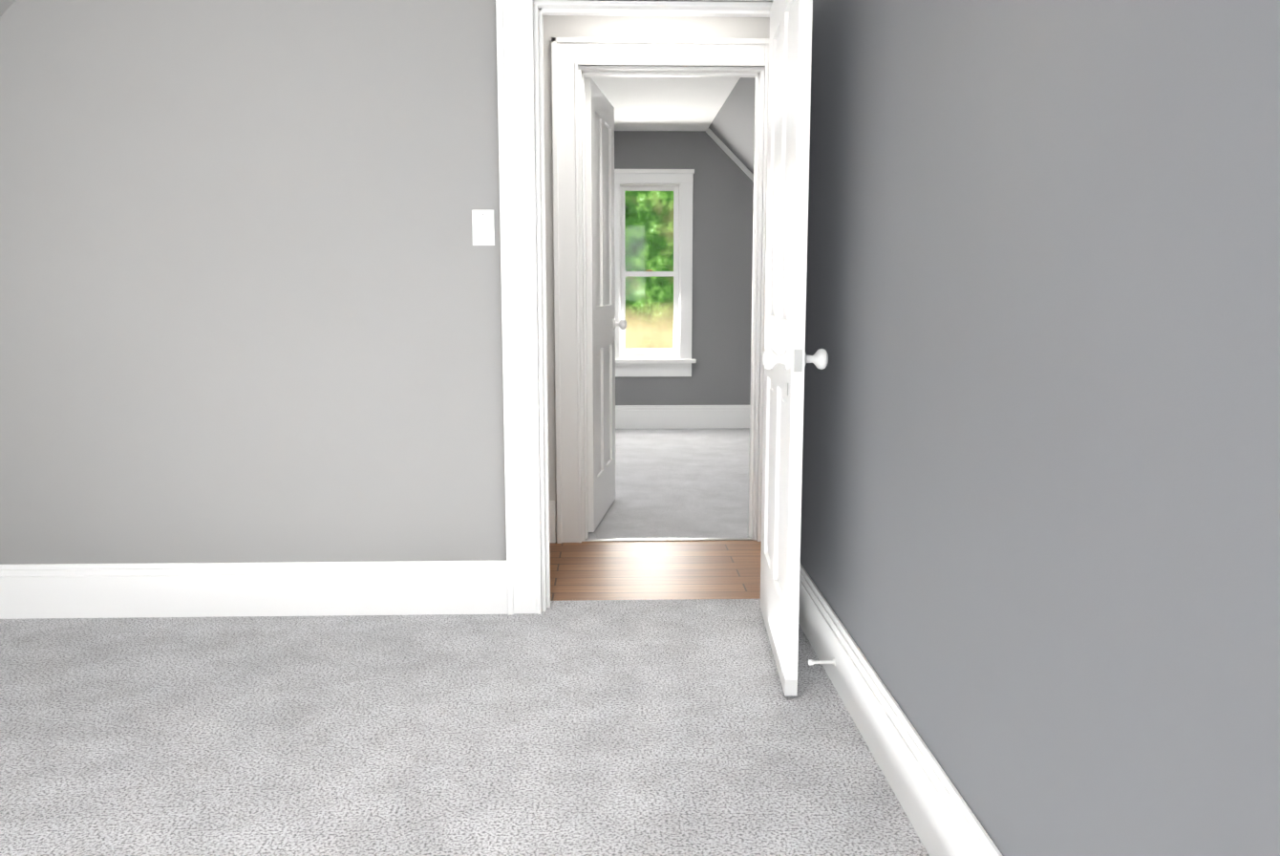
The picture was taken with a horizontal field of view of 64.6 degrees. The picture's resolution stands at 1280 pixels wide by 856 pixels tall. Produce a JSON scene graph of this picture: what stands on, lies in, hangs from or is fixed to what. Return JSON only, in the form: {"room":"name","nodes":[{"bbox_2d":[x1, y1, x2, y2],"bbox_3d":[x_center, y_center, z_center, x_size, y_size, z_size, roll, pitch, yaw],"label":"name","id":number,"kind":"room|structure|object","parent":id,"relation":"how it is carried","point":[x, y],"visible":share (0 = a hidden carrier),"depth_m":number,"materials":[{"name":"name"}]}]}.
{"room":"empty bedroom","nodes":[
{"label":"empty bedroom","id":0,"kind":"room"},
{"bbox_2d":[0,0,15,17],"bbox_3d":[-2.115,-0.970,1.180,1.114,1.010,4.430,0,8,-2],"label":"ceiling","id":1,"kind":"structure","parent":0,"point":[5,5],"depth_m":3.22,"materials":[{"name":"grey paint"}]},
{"bbox_2d":[0,0,506,564],"bbox_3d":[-1.033,-0.506,3.450,3.170,2.320,0.130,0,8,-2],"label":"wall","id":2,"kind":"structure","parent":0,"point":[250,292],"depth_m":3.38,"materials":[{"name":"grey paint"}]},
{"bbox_2d":[0,559,507,618],"bbox_3d":[-1.525,0.561,3.511,2.123,0.190,0.018,0,8,-2],"label":"baseboard","id":3,"kind":"structure","parent":2,"relation":"attached to","point":[372,587],"depth_m":3.51,"materials":[{"name":"white wood"}]},
{"bbox_2d":[471,210,494,245],"bbox_3d":[-0.521,-0.667,3.370,0.072,0.116,0.016,0,8,-2],"label":"light switch","id":4,"kind":"object","parent":2,"relation":"attached to","point":[483,229],"visible":1,"depth_m":3.37,"materials":[{"name":"white plastic"}]},
{"bbox_2d":[495,0,773,615],"bbox_3d":[0.064,-0.438,3.496,1.059,2.172,0.194,0,8,-2],"label":"door frame","id":5,"kind":"structure","parent":2,"relation":"attached to","point":[520,68],"depth_m":3.38,"materials":[{"name":"white wood"}]},
{"bbox_2d":[760,0,828,695],"bbox_3d":[0.430,-0.313,3.064,0.177,2.020,0.800,0,8,2],"label":"door","id":6,"kind":"structure","parent":2,"relation":"in","point":[786,358],"depth_m":2.84,"materials":[{"name":"white wood"}]},
{"bbox_2d":[0,598,929,855],"bbox_3d":[-0.968,1.001,1.492,3.410,0.120,4.430,0,8,-2],"label":"floor","id":7,"kind":"structure","parent":0,"point":[684,727],"depth_m":2.56,"materials":[{"name":"grey carpet"}]},
{"bbox_2d":[549,540,761,600],"bbox_3d":[0.066,0.628,4.144,2.640,0.120,0.860,0,8,-2],"label":"floor","id":8,"kind":"structure","parent":0,"point":[656,570],"depth_m":4.08,"materials":[{"name":"brown wood"}]},
{"bbox_2d":[542,15,769,541],"bbox_3d":[0.053,-0.639,4.398,2.400,2.320,0.004,0,8,-2],"label":"wall","id":9,"kind":"structure","parent":0,"point":[604,26],"depth_m":4.26,"materials":[{"name":"white paint"}]},
{"bbox_2d":[549,500,555,542],"bbox_3d":[-0.749,0.478,4.098,0.770,0.190,0.852,0,8,-2],"label":"baseboard","id":10,"kind":"structure","parent":9,"relation":"attached to","point":[552,521],"depth_m":4.51,"materials":[{"name":"white wood"}]},
{"bbox_2d":[584,76,740,130],"bbox_3d":[-0.631,-2.115,6.131,2.390,0.120,3.620,0,8,-2],"label":"ceiling","id":11,"kind":"structure","parent":0,"point":[644,103],"depth_m":6.54,"materials":[{"name":"white paint"}]},
{"bbox_2d":[584,427,753,541],"bbox_3d":[-0.055,0.307,6.424,3.540,0.120,3.750,0,8,-2],"label":"floor","id":12,"kind":"structure","parent":0,"point":[681,482],"depth_m":5.85,"materials":[{"name":"grey carpet"}]},
{"bbox_2d":[614,130,753,405],"bbox_3d":[-0.110,-1.153,8.046,3.540,2.320,0.130,0,8,-2],"label":"wall","id":13,"kind":"structure","parent":0,"point":[722,241],"depth_m":7.99,"materials":[{"name":"grey paint"}]},
{"bbox_2d":[614,169,696,376],"bbox_3d":[0.076,-1.215,8.012,0.730,1.612,0.190,0,8,-2],"label":"window","id":14,"kind":"structure","parent":13,"relation":"in","point":[676,360],"depth_m":8.00,"materials":[{"name":"white wood"}]},
{"bbox_2d":[615,405,750,428],"bbox_3d":[-0.055,0.154,6.402,3.300,0.190,3.490,0,8,-2],"label":"baseboard","id":15,"kind":"structure","parent":13,"relation":"attached to","point":[676,416],"depth_m":8.13,"materials":[{"name":"white wood"}]},
{"bbox_2d":[705,77,755,181],"bbox_3d":[1.136,-1.611,6.257,1.154,1.154,3.620,0,8,-2],"label":"ceiling","id":16,"kind":"structure","parent":0,"point":[730,131],"depth_m":6.91,"materials":[{"name":"white paint"}]},
{"bbox_2d":[800,0,1279,855],"bbox_3d":[0.677,-0.214,1.372,0.120,2.320,4.430,0,8,-2],"label":"wall","id":17,"kind":"structure","parent":0,"point":[1039,544],"depth_m":1.48,"materials":[{"name":"grey paint"}]},
{"bbox_2d":[798,563,1002,855],"bbox_3d":[0.607,0.842,1.514,0.020,0.190,4.180,0,8,-2],"label":"baseboard","id":18,"kind":"structure","parent":17,"relation":"attached to","point":[938,810],"depth_m":2.30,"materials":[{"name":"white wood"}]},
{"bbox_2d":[808,658,835,665],"bbox_3d":[0.518,0.668,2.891,0.077,0.024,0.024,0,8,-2],"label":"door stop","id":19,"kind":"object","parent":18,"relation":"attached to","point":[813,661],"depth_m":2.89,"materials":[{"name":"white plastic"}]},
{"bbox_3d":[0.001,-0.649,4.463,3.540,2.320,0.130,0,8,-2],"label":"wall","id":20,"kind":"structure","parent":0,"visible":0},
{"bbox_2d":[584,77,626,532],"bbox_3d":[-0.190,-0.571,4.904,0.177,2.020,0.765,1,8,6],"label":"door","id":21,"kind":"structure","parent":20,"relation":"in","point":[602,324],"depth_m":4.79,"materials":[{"name":"white wood"}]},
{"bbox_2d":[551,37,769,543],"bbox_3d":[0.131,-0.572,4.475,1.008,2.164,0.194,0,8,-2],"label":"door frame","id":22,"kind":"structure","parent":20,"relation":"attached to","point":[575,61],"depth_m":4.35,"materials":[{"name":"white wood"}]},
{"label":"outside","id":23,"kind":"structure","parent":0,"visible":0},
{"bbox_2d":[624,191,673,348],"bbox_3d":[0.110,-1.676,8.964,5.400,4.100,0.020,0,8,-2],"label":"tree","id":24,"kind":"object","parent":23,"point":[647,309],"depth_m":8.99,"materials":[{"name":"green plant"}]}
]}

